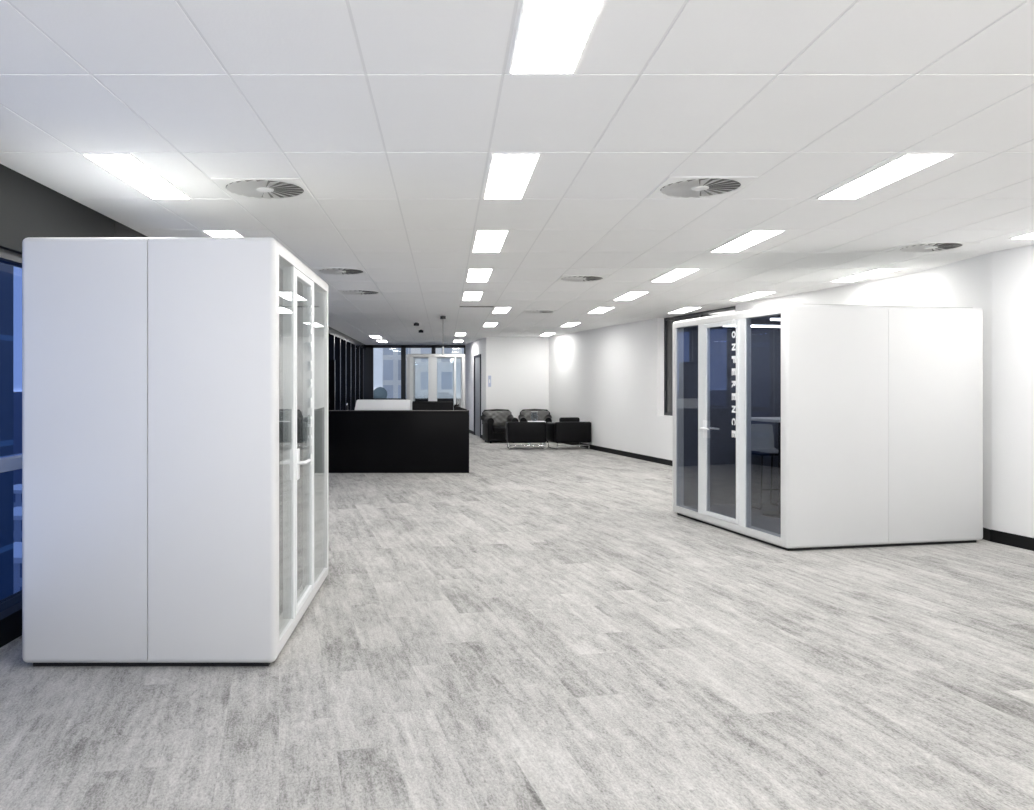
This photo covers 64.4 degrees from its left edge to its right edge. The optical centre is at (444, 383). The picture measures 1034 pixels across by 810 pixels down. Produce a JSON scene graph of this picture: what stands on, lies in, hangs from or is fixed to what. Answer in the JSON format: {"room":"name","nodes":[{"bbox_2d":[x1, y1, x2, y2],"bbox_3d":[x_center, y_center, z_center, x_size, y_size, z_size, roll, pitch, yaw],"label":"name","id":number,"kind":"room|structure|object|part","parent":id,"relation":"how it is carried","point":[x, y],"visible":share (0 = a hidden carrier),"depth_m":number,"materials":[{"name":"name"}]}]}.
{"room":"open-plan office","nodes":[
{"label":"open-plan office","id":0,"kind":"room"},
{"bbox_2d":[115,221,365,409],"bbox_3d":[-2.853,0.108,17.645,0.274,3.023,21.910,0,0,0],"label":"wall","id":1,"kind":"structure","parent":0,"point":[347,352],"depth_m":22.41,"materials":[{"name":"paint"}]},
{"bbox_2d":[0,590,21,647],"bbox_3d":[-2.855,1.535,2.625,0.250,0.170,8.250,0,0,0],"label":"baseboard","id":2,"kind":"structure","parent":1,"relation":"attached to","point":[10,606],"depth_m":5.21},
{"bbox_2d":[0,248,21,472],"bbox_3d":[-2.820,0.300,2.257,0.140,2.300,8.985,0,0,0],"label":"window","id":3,"kind":"structure","parent":1,"relation":"in","point":[9,462],"depth_m":5.22,"materials":[{"name":"glass"}]},
{"bbox_3d":[-2.830,0.300,2.257,0.120,2.300,8.985,0,0,0],"label":"frame","id":4,"kind":"part","parent":3,"relation":"part of","materials":[{"name":"grey metal"}]},
{"bbox_2d":[0,164,114,253],"bbox_3d":[-2.880,-1.127,2.625,0.300,0.553,8.250,0,0,0],"label":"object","id":5,"kind":"structure","parent":1,"relation":"attached to","point":[28,208],"depth_m":5.49,"materials":[{"name":"black paint"}]},
{"bbox_2d":[364,345,464,399],"bbox_3d":[-1.024,-0.416,28.380,3.647,1.973,0.120,0,0,0],"label":"window","id":6,"kind":"structure","parent":1,"relation":"in","point":[369,352],"depth_m":28.32,"materials":[{"name":"black metal"}]},
{"bbox_2d":[465,337,485,434],"bbox_3d":[1.021,0.108,25.996,0.160,3.023,5.000,0,0,-6],"label":"wall","id":7,"kind":"structure","parent":0,"point":[477,347],"depth_m":26.48,"materials":[{"name":"white paint"}]},
{"bbox_2d":[415,400,460,406],"bbox_3d":[-0.965,1.095,28.400,3.530,1.050,0.200,0,0,0],"label":"sill","id":8,"kind":"structure","parent":7,"relation":"attached to","point":[457,401],"depth_m":28.30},
{"bbox_2d":[474,354,480,437],"bbox_3d":[1.071,0.360,25.297,0.200,2.520,1.500,0,0,-6],"label":"door","id":9,"kind":"structure","parent":7,"relation":"in","point":[477,358],"depth_m":25.47,"materials":[{"name":"grey wood"}]},
{"bbox_2d":[0,0,1033,344],"bbox_3d":[3.108,-1.383,11.989,12.277,0.060,33.623,0,0,0],"label":"ceiling","id":10,"kind":"structure","parent":0,"point":[392,115],"depth_m":4.45,"materials":[{"name":"white tile"}]},
{"bbox_2d":[81,153,191,198],"bbox_3d":[-1.990,-1.351,5.370,0.290,0.013,1.164,0,0,0],"label":"recessed light","id":11,"kind":"object","parent":10,"relation":"in","point":[125,166],"visible":1,"depth_m":5.24,"materials":[{"name":"white plastic"}]},
{"bbox_2d":[202,230,243,236],"bbox_3d":[-1.990,-1.351,7.770,0.290,0.013,1.164,0,0,0],"label":"recessed light","id":12,"kind":"object","parent":10,"relation":"in","point":[213,233],"visible":0.42,"depth_m":7.30,"materials":[{"name":"white plastic"}]},
{"bbox_2d":[211,178,313,198],"bbox_3d":[-1.246,-1.348,5.660,0.584,0.021,0.584,0,0,0],"label":"ceiling vent","id":13,"kind":"object","parent":10,"relation":"in","point":[237,188],"visible":1,"depth_m":5.62,"materials":[{"name":"white metal"}]},
{"bbox_2d":[313,268,367,274],"bbox_3d":[-1.246,-1.348,9.800,0.584,0.021,0.584,0,0,0],"label":"ceiling vent","id":14,"kind":"object","parent":10,"relation":"in","point":[322,271],"visible":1,"depth_m":9.77,"materials":[{"name":"white metal"}]},
{"bbox_2d":[338,290,381,294],"bbox_3d":[-1.246,-1.348,12.050,0.584,0.021,0.584,0,0,0],"label":"ceiling vent","id":15,"kind":"object","parent":10,"relation":"in","point":[344,292],"visible":1,"depth_m":12.02,"materials":[{"name":"white metal"}]},
{"bbox_2d":[369,335,381,337],"bbox_3d":[-1.980,-1.351,23.370,0.290,0.013,1.164,0,0,0],"label":"recessed light","id":16,"kind":"object","parent":10,"relation":"in","point":[372,336],"visible":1,"depth_m":23.12,"materials":[{"name":"white plastic"}]},
{"bbox_2d":[440,316,445,354],"bbox_3d":[-0.040,-0.963,16.300,0.110,0.780,0.110,0,0,0],"label":"pendant light","id":17,"kind":"object","parent":10,"relation":"hanging from","point":[441,317],"visible":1,"depth_m":16.28,"materials":[{"name":"metal"}]},
{"bbox_2d":[455,333,465,335],"bbox_3d":[0.420,-1.351,22.170,0.290,0.013,1.164,0,0,0],"label":"recessed light","id":18,"kind":"object","parent":10,"relation":"in","point":[456,334],"visible":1,"depth_m":22.18,"materials":[{"name":"white plastic"}]},
{"bbox_2d":[462,292,482,299],"bbox_3d":[0.420,-1.351,12.570,0.290,0.013,1.164,0,0,0],"label":"recessed light","id":19,"kind":"object","parent":10,"relation":"in","point":[466,295],"visible":1,"depth_m":12.42,"materials":[{"name":"white plastic"}]},
{"bbox_2d":[460,306,493,306],"bbox_3d":[0.555,-1.350,14.250,0.600,0.014,0.120,0,0,0],"label":"ceiling vent","id":20,"kind":"object","parent":10,"relation":"in","point":[460,306],"visible":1,"depth_m":14.19,"materials":[{"name":"metal"}]},
{"bbox_2d":[466,269,492,281],"bbox_3d":[0.420,-1.351,10.170,0.290,0.013,1.164,0,0,0],"label":"recessed light","id":21,"kind":"object","parent":10,"relation":"in","point":[473,275],"visible":1,"depth_m":10.12,"materials":[{"name":"white plastic"}]},
{"bbox_2d":[472,230,508,251],"bbox_3d":[0.420,-1.351,7.770,0.290,0.013,1.164,0,0,0],"label":"recessed light","id":22,"kind":"object","parent":10,"relation":"in","point":[485,240],"visible":1,"depth_m":7.65,"materials":[{"name":"white plastic"}]},
{"bbox_2d":[483,323,497,326],"bbox_3d":[1.030,-1.351,18.570,0.290,0.013,1.164,0,0,0],"label":"recessed light","id":23,"kind":"object","parent":10,"relation":"in","point":[485,324],"visible":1,"depth_m":18.49,"materials":[{"name":"white plastic"}]},
{"bbox_2d":[492,307,511,312],"bbox_3d":[1.030,-1.351,14.970,0.290,0.013,1.164,0,0,0],"label":"recessed light","id":24,"kind":"object","parent":10,"relation":"in","point":[496,309],"visible":1,"depth_m":14.77,"materials":[{"name":"white plastic"}]},
{"bbox_2d":[483,153,540,198],"bbox_3d":[0.420,-1.351,5.370,0.290,0.013,1.164,0,0,0],"label":"recessed light","id":25,"kind":"object","parent":10,"relation":"in","point":[509,176],"visible":1,"depth_m":5.24,"materials":[{"name":"white plastic"}]},
{"bbox_2d":[522,310,556,313],"bbox_3d":[1.754,-1.348,15.270,0.584,0.021,0.584,0,0,0],"label":"ceiling vent","id":26,"kind":"object","parent":10,"relation":"in","point":[524,311],"visible":1,"depth_m":15.18,"materials":[{"name":"grey metal"}]},
{"bbox_2d":[540,333,554,335],"bbox_3d":[2.780,-1.351,22.170,0.290,0.013,1.164,0,0,0],"label":"recessed light","id":27,"kind":"object","parent":10,"relation":"in","point":[543,334],"visible":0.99,"depth_m":22.18,"materials":[{"name":"white plastic"}]},
{"bbox_2d":[508,0,605,73],"bbox_3d":[0.420,-1.351,2.970,0.290,0.013,1.164,0,0,0],"label":"recessed light","id":28,"kind":"object","parent":10,"relation":"in","point":[553,36],"visible":1,"depth_m":3.14,"materials":[{"name":"white plastic"}]},
{"bbox_2d":[560,323,579,326],"bbox_3d":[2.850,-1.351,18.570,0.290,0.013,1.164,0,0,0],"label":"recessed light","id":29,"kind":"object","parent":10,"relation":"in","point":[566,324],"visible":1,"depth_m":18.49,"materials":[{"name":"white plastic"}]},
{"bbox_2d":[556,275,608,281],"bbox_3d":[1.754,-1.348,10.470,0.584,0.021,0.584,0,0,0],"label":"ceiling vent","id":30,"kind":"object","parent":10,"relation":"in","point":[564,278],"visible":1,"depth_m":10.43,"materials":[{"name":"white metal"}]},
{"bbox_2d":[588,307,614,312],"bbox_3d":[2.850,-1.351,14.970,0.290,0.013,1.164,0,0,0],"label":"recessed light","id":31,"kind":"object","parent":10,"relation":"in","point":[599,309],"visible":1,"depth_m":14.77,"materials":[{"name":"white plastic"}]},
{"bbox_2d":[614,292,647,299],"bbox_3d":[2.850,-1.351,12.570,0.290,0.013,1.164,0,0,0],"label":"recessed light","id":32,"kind":"object","parent":10,"relation":"in","point":[630,295],"visible":1,"depth_m":12.43,"materials":[{"name":"white plastic"}]},
{"bbox_2d":[651,269,699,281],"bbox_3d":[2.850,-1.351,10.170,0.290,0.013,1.164,0,0,0],"label":"recessed light","id":33,"kind":"object","parent":10,"relation":"in","point":[675,274],"visible":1,"depth_m":10.12,"materials":[{"name":"white plastic"}]},
{"bbox_2d":[669,307,701,312],"bbox_3d":[4.380,-1.351,14.970,0.290,0.013,1.164,0,0,0],"label":"recessed light","id":34,"kind":"object","parent":10,"relation":"in","point":[685,309],"visible":1,"depth_m":14.77,"materials":[{"name":"white plastic"}]},
{"bbox_2d":[647,177,758,197],"bbox_3d":[1.754,-1.348,5.620,0.584,0.021,0.584,0,0,0],"label":"ceiling vent","id":35,"kind":"object","parent":10,"relation":"in","point":[672,187],"visible":1,"depth_m":5.59,"materials":[{"name":"white metal"}]},
{"bbox_2d":[710,230,784,251],"bbox_3d":[2.850,-1.351,7.770,0.290,0.013,1.164,0,0,0],"label":"recessed light","id":36,"kind":"object","parent":10,"relation":"in","point":[753,237],"visible":1,"depth_m":7.65,"materials":[{"name":"white plastic"}]},
{"bbox_2d":[731,292,774,299],"bbox_3d":[4.720,-1.351,12.570,0.290,0.013,1.164,0,0,0],"label":"recessed light","id":37,"kind":"object","parent":10,"relation":"in","point":[755,294],"visible":1,"depth_m":12.44,"materials":[{"name":"white plastic"}]},
{"bbox_2d":[831,269,900,281],"bbox_3d":[5.220,-1.351,10.170,0.290,0.013,1.164,0,0,0],"label":"recessed light","id":38,"kind":"object","parent":10,"relation":"in","point":[875,272],"visible":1,"depth_m":10.12,"materials":[{"name":"white plastic"}]},
{"bbox_2d":[816,153,955,198],"bbox_3d":[2.850,-1.351,5.370,0.290,0.013,1.164,0,0,0],"label":"recessed light","id":39,"kind":"object","parent":10,"relation":"in","point":[907,164],"visible":1,"depth_m":5.24,"materials":[{"name":"white plastic"}]},
{"bbox_2d":[886,242,979,252],"bbox_3d":[4.800,-1.348,8.070,0.584,0.021,0.584,0,0,0],"label":"ceiling vent","id":40,"kind":"object","parent":10,"relation":"in","point":[923,247],"visible":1,"depth_m":8.03,"materials":[{"name":"white metal"}]},
{"bbox_2d":[1009,232,1033,238],"bbox_3d":[5.380,-1.351,7.000,0.290,0.013,1.164,0,0,0],"label":"recessed light","id":41,"kind":"object","parent":10,"relation":"in","point":[1028,235],"visible":1,"depth_m":7.46,"materials":[{"name":"white plastic"}]},
{"bbox_2d":[0,433,1033,809],"bbox_3d":[3.085,1.670,13.650,12.230,0.100,30.300,0,0,0],"label":"floor","id":42,"kind":"structure","parent":0,"point":[531,627],"depth_m":4.52,"materials":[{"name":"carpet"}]},
{"bbox_2d":[22,237,327,665],"bbox_3d":[-1.655,0.387,5.708,1.518,2.466,2.140,0,0,0],"label":"pod","id":43,"kind":"object","parent":42,"relation":"on","point":[175,389],"visible":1,"depth_m":4.64,"materials":[{"name":"white laminate"}]},
{"bbox_3d":[-1.002,0.374,5.246,0.071,2.275,0.043,0,0,0],"label":"post","id":44,"kind":"part","parent":43,"relation":"part of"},
{"bbox_3d":[-0.984,0.510,5.359,0.176,0.022,0.181,0,0,0],"label":"handle lever","id":45,"kind":"part","parent":43,"relation":"part of","materials":[{"name":"white metal"}]},
{"bbox_3d":[-0.955,0.520,5.298,0.013,0.200,0.082,0,0,0],"label":"handle plate","id":46,"kind":"part","parent":43,"relation":"part of","materials":[{"name":"white metal"}]},
{"bbox_3d":[-0.981,0.374,5.610,0.042,2.247,0.709,0,0,0],"label":"door","id":47,"kind":"part","parent":43,"relation":"part of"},
{"bbox_3d":[-1.002,0.374,5.996,0.071,2.275,0.088,0,0,0],"label":"post","id":48,"kind":"part","parent":43,"relation":"part of","materials":[{"name":"white metal"}]},
{"bbox_2d":[328,360,334,409],"bbox_3d":[-2.422,0.570,16.199,0.496,2.100,0.122,0,0,0],"label":"column","id":49,"kind":"structure","parent":42,"relation":"on","point":[331,363],"depth_m":16.14,"materials":[{"name":"metal"}]},
{"bbox_2d":[328,410,468,472],"bbox_3d":[-1.090,1.050,15.318,3.060,1.141,0.904,0,0,0],"label":"reception desk","id":50,"kind":"object","parent":42,"relation":"on","point":[359,441],"visible":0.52,"depth_m":14.87,"materials":[{"name":"wood"}]},
{"bbox_2d":[355,400,409,409],"bbox_3d":[-1.147,0.384,15.030,1.014,0.189,0.200,0,0,0],"label":"screen","id":51,"kind":"object","parent":50,"relation":"on","point":[360,404],"visible":1,"depth_m":14.93,"materials":[{"name":"white plastic"}]},
{"bbox_2d":[328,410,468,411],"bbox_3d":[-1.090,0.495,15.040,3.060,0.030,0.340,0,0,0],"label":"countertop","id":52,"kind":"structure","parent":50,"relation":"on","point":[468,410],"depth_m":14.87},
{"bbox_2d":[412,401,452,409],"bbox_3d":[-0.225,0.398,15.040,0.750,0.160,0.220,0,0,0],"label":"document tray","id":53,"kind":"object","parent":50,"relation":"on","point":[416,405],"visible":1,"depth_m":14.93,"materials":[{"name":"black plastic"}]},
{"bbox_3d":[-0.225,0.325,15.040,0.740,0.013,0.210,0,0,0],"label":"lid","id":54,"kind":"part","parent":53,"relation":"part of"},
{"bbox_2d":[454,404,466,409],"bbox_3d":[0.280,0.427,15.030,0.240,0.105,0.160,0,0,0],"label":"desk phone","id":55,"kind":"object","parent":50,"relation":"on","point":[456,407],"visible":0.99,"depth_m":14.95,"materials":[{"name":"black plastic"}]},
{"bbox_2d":[406,354,464,409],"bbox_3d":[-0.260,0.386,23.550,1.660,2.468,1.300,0,0,0],"label":"pod","id":56,"kind":"object","parent":42,"relation":"on","point":[410,358],"visible":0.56,"depth_m":22.92,"materials":[{"name":"white paint"}]},
{"bbox_3d":[-0.940,0.373,22.960,0.100,2.277,0.080,0,0,0],"label":"post","id":57,"kind":"part","parent":56,"relation":"part of","materials":[{"name":"white metal"}]},
{"bbox_3d":[-0.940,0.373,24.140,0.100,2.277,0.080,0,0,0],"label":"post","id":58,"kind":"part","parent":56,"relation":"part of","materials":[{"name":"white metal"}]},
{"bbox_3d":[-0.350,0.373,22.960,0.240,2.277,0.080,0,0,0],"label":"post","id":59,"kind":"part","parent":56,"relation":"part of","materials":[{"name":"white metal"}]},
{"bbox_3d":[0.280,0.373,24.140,0.060,2.277,0.080,0,0,0],"label":"post","id":60,"kind":"part","parent":56,"relation":"part of","materials":[{"name":"white metal"}]},
{"bbox_3d":[0.280,0.373,22.960,0.060,2.277,0.080,0,0,0],"label":"post","id":61,"kind":"part","parent":56,"relation":"part of","materials":[{"name":"white metal"}]},
{"bbox_2d":[481,409,518,442],"bbox_3d":[1.511,1.163,22.714,0.948,0.913,0.832,0,0,-10],"label":"armchair","id":62,"kind":"object","parent":42,"relation":"on","point":[494,421],"visible":0.8,"depth_m":22.65,"materials":[{"name":"black leather"}]},
{"bbox_3d":[1.163,1.211,22.602,0.224,0.719,0.732,0,0,-10],"label":"arm","id":63,"kind":"part","parent":62,"relation":"part of","materials":[{"name":"black leather"}]},
{"bbox_3d":[1.462,0.974,22.993,0.800,0.456,0.245,0,0,-10],"label":"backrest","id":64,"kind":"part","parent":62,"relation":"part of","materials":[{"name":"black leather"}]},
{"bbox_2d":[493,426,505,432],"bbox_3d":[1.527,1.260,22.622,0.530,0.160,0.600,0,0,-10],"label":"seat cushion","id":65,"kind":"object","parent":62,"relation":"on","point":[496,429],"depth_m":22.32,"materials":[{"name":"black leather"}]},
{"bbox_3d":[1.512,1.445,22.710,0.720,0.250,0.700,0,0,-10],"label":"seat","id":66,"kind":"part","parent":62,"relation":"part of","materials":[{"name":"black leather"}]},
{"bbox_3d":[1.876,1.211,22.728,0.224,0.719,0.732,0,0,-10],"label":"arm","id":67,"kind":"part","parent":62,"relation":"part of","materials":[{"name":"black leather"}]},
{"bbox_2d":[506,422,545,448],"bbox_3d":[2.020,1.278,20.500,0.950,0.685,0.760,0,0,0],"label":"lounge chair","id":68,"kind":"object","parent":42,"relation":"on","point":[516,432],"visible":1,"depth_m":20.12,"materials":[{"name":"black leather"}]},
{"bbox_2d":[518,409,551,442],"bbox_3d":[2.530,1.163,22.874,0.948,0.913,0.832,0,0,4],"label":"armchair","id":69,"kind":"object","parent":42,"relation":"on","point":[526,415],"visible":0.51,"depth_m":23.11,"materials":[{"name":"black leather"}]},
{"bbox_3d":[2.165,1.211,22.849,0.224,0.719,0.732,0,0,4],"label":"arm","id":70,"kind":"part","parent":69,"relation":"part of","materials":[{"name":"black leather"}]},
{"bbox_3d":[2.549,0.974,23.157,0.800,0.456,0.245,0,0,4],"label":"backrest","id":71,"kind":"part","parent":69,"relation":"part of","materials":[{"name":"black leather"}]},
{"bbox_3d":[2.887,1.211,22.799,0.224,0.719,0.732,0,0,4],"label":"arm","id":72,"kind":"part","parent":69,"relation":"part of","materials":[{"name":"black leather"}]},
{"bbox_2d":[546,417,590,449],"bbox_3d":[3.100,1.225,20.500,0.930,0.790,0.760,0,0,-11],"label":"lounge chair","id":73,"kind":"object","parent":42,"relation":"on","point":[568,429],"visible":1,"depth_m":20.16,"materials":[{"name":"black leather"}]},
{"bbox_3d":[2.705,1.208,20.460,0.140,0.485,0.680,0,0,-12],"label":"arm","id":74,"kind":"part","parent":73,"relation":"part of","materials":[{"name":"black leather"}]},
{"bbox_2d":[559,417,579,421],"bbox_3d":[3.096,1.005,20.320,0.510,0.350,0.150,0,0,-11],"label":"cushion","id":75,"kind":"object","parent":73,"relation":"on","point":[563,419],"depth_m":20.26,"materials":[{"name":"black leather"}]},
{"bbox_3d":[3.162,1.192,20.196,0.930,0.515,0.140,0,0,-12],"label":"backrest","id":76,"kind":"part","parent":73,"relation":"part of","materials":[{"name":"black leather"}]},
{"bbox_2d":[673,303,982,550],"bbox_3d":[4.125,0.418,9.241,2.311,2.404,2.360,0,0,-11],"label":"pod","id":77,"kind":"object","parent":42,"relation":"on","point":[879,407],"visible":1,"depth_m":8.18,"materials":[{"name":"white paint"}]},
{"bbox_3d":[3.005,0.406,9.479,0.071,2.213,0.149,0,0,-11],"label":"post","id":78,"kind":"part","parent":77,"relation":"part of","materials":[{"name":"white metal"}]},
{"bbox_3d":[2.980,0.520,9.366,0.013,0.200,0.082,0,0,-12],"label":"handle plate","id":79,"kind":"part","parent":77,"relation":"part of","materials":[{"name":"white metal"}]},
{"bbox_3d":[3.021,0.510,9.313,0.176,0.022,0.181,0,0,-12],"label":"handle lever","id":80,"kind":"part","parent":77,"relation":"part of","materials":[{"name":"white metal"}]},
{"bbox_3d":[3.071,0.406,9.056,0.042,2.185,0.730,0,0,-11],"label":"door","id":81,"kind":"part","parent":77,"relation":"part of","materials":[{"name":"clear glass"}]},
{"bbox_3d":[3.174,0.406,8.651,0.071,2.213,0.130,0,0,-11],"label":"post","id":82,"kind":"part","parent":77,"relation":"part of","materials":[{"name":"white metal"}]},
{"bbox_2d":[723,325,780,326],"bbox_3d":[4.088,-0.682,9.715,1.695,0.020,0.040,0,0,-12],"label":"strip light","id":83,"kind":"object","parent":77,"relation":"attached to","point":[729,325],"depth_m":9.62,"materials":[{"name":"white plastic"}]},
{"bbox_2d":[751,424,777,509],"bbox_3d":[3.924,1.001,9.984,0.420,1.008,0.430,0,0,-11],"label":"bar stool","id":84,"kind":"object","parent":77,"relation":"in","point":[762,436],"visible":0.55,"depth_m":10.16,"materials":[{"name":"grey fabric"}]},
{"bbox_3d":[3.752,1.178,9.949,0.070,0.655,0.430,0,0,-12],"label":"leg","id":85,"kind":"part","parent":84,"relation":"part of","materials":[{"name":"black metal"}]},
{"bbox_3d":[4.095,1.178,10.019,0.070,0.655,0.430,0,0,-12],"label":"leg","id":86,"kind":"part","parent":84,"relation":"part of","materials":[{"name":"metal"}]},
{"bbox_2d":[751,417,780,517],"bbox_3d":[4.296,0.950,9.459,1.440,1.115,0.640,0,0,-12],"label":"table","id":87,"kind":"object","parent":77,"relation":"in","point":[777,514],"visible":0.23,"depth_m":9.35,"materials":[{"name":"white"}]},
{"bbox_3d":[4.158,-0.779,9.247,2.105,0.009,2.220,0,0,-12],"label":"roof panel","id":88,"kind":"part","parent":77,"relation":"part of","materials":[{"name":"white"}]},
{"bbox_2d":[486,337,548,421],"bbox_3d":[2.139,0.108,23.600,1.899,3.023,0.200,0,0,0],"label":"wall","id":89,"kind":"structure","parent":0,"point":[518,367],"depth_m":23.50,"materials":[{"name":"white paint"}]},
{"bbox_2d":[488,376,490,386],"bbox_3d":[1.279,-0.072,23.490,0.057,0.287,0.020,0,0,0],"label":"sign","id":90,"kind":"object","parent":89,"relation":"attached to","point":[489,377],"visible":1,"depth_m":23.48,"materials":[{"name":"plastic"}]},
{"bbox_2d":[549,245,1033,537],"bbox_3d":[5.481,0.108,11.097,0.696,3.023,25.552,0,0,-10],"label":"wall","id":91,"kind":"structure","parent":0,"point":[611,378],"depth_m":9.74,"materials":[{"name":"white paint"}]},
{"bbox_2d":[664,306,734,415],"bbox_3d":[4.820,-0.356,15.364,0.055,1.993,2.919,0,0,-12],"label":"window","id":92,"kind":"structure","parent":91,"relation":"in","point":[668,322],"depth_m":16.57,"materials":[{"name":"metal"}]},
{"bbox_2d":[564,443,1033,550],"bbox_3d":[5.354,1.558,11.020,0.402,0.125,25.446,0,0,-10],"label":"baseboard","id":93,"kind":"structure","parent":91,"relation":"attached to","point":[1000,537],"depth_m":8.42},
{"label":"outside","id":94,"kind":"structure","parent":0,"visible":0},
{"bbox_2d":[13,392,21,484],"bbox_3d":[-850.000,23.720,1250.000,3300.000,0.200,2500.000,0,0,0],"label":"ground","id":95,"kind":"structure","parent":94,"point":[17,396],"depth_m":415.00,"materials":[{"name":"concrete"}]},
{"bbox_2d":[0,262,12,599],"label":"window","id":96,"kind":"structure","parent":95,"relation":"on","point":[6,271],"depth_m":27.95,"materials":[{"name":"glass"}]},
{"bbox_2d":[13,542,21,593],"bbox_3d":[-44.700,20.820,89.000,8.600,5.600,8.400,0,0,0],"label":"building","id":97,"kind":"structure","parent":95,"relation":"on","point":[17,546],"depth_m":84.99,"materials":[{"name":"glass"}]},
{"bbox_2d":[13,506,21,542],"bbox_3d":[-58.600,20.820,116.000,8.600,5.600,8.400,0,0,0],"label":"building","id":98,"kind":"structure","parent":95,"relation":"on","point":[17,511],"depth_m":112.00,"materials":[{"name":"glass"}]},
{"bbox_2d":[13,484,21,507],"bbox_3d":[-72.600,20.820,143.000,8.600,5.600,8.400,0,0,0],"label":"building","id":99,"kind":"structure","parent":95,"relation":"on","point":[17,489],"depth_m":139.01,"materials":[{"name":"glass"}]},
{"bbox_2d":[374,387,386,397],"bbox_3d":[-8.518,11.972,95.965,3.498,23.296,3.478,0,0,0],"label":"tree","id":100,"kind":"object","parent":95,"relation":"on","point":[380,392],"visible":0.11,"depth_m":95.31,"materials":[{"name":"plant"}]},
{"bbox_2d":[383,348,408,397],"bbox_3d":[-6.650,1.320,117.500,3.900,44.600,15.400,0,0,0],"label":"building","id":101,"kind":"structure","parent":95,"relation":"on","point":[391,356],"depth_m":109.99,"materials":[{"name":"metal"}]},
{"bbox_2d":[409,348,463,397],"bbox_3d":[-1.000,6.320,102.500,6.800,34.600,15.400,0,0,0],"label":"building","id":102,"kind":"structure","parent":95,"relation":"on","point":[444,366],"depth_m":95.00,"materials":[{"name":"metal"}]}
]}

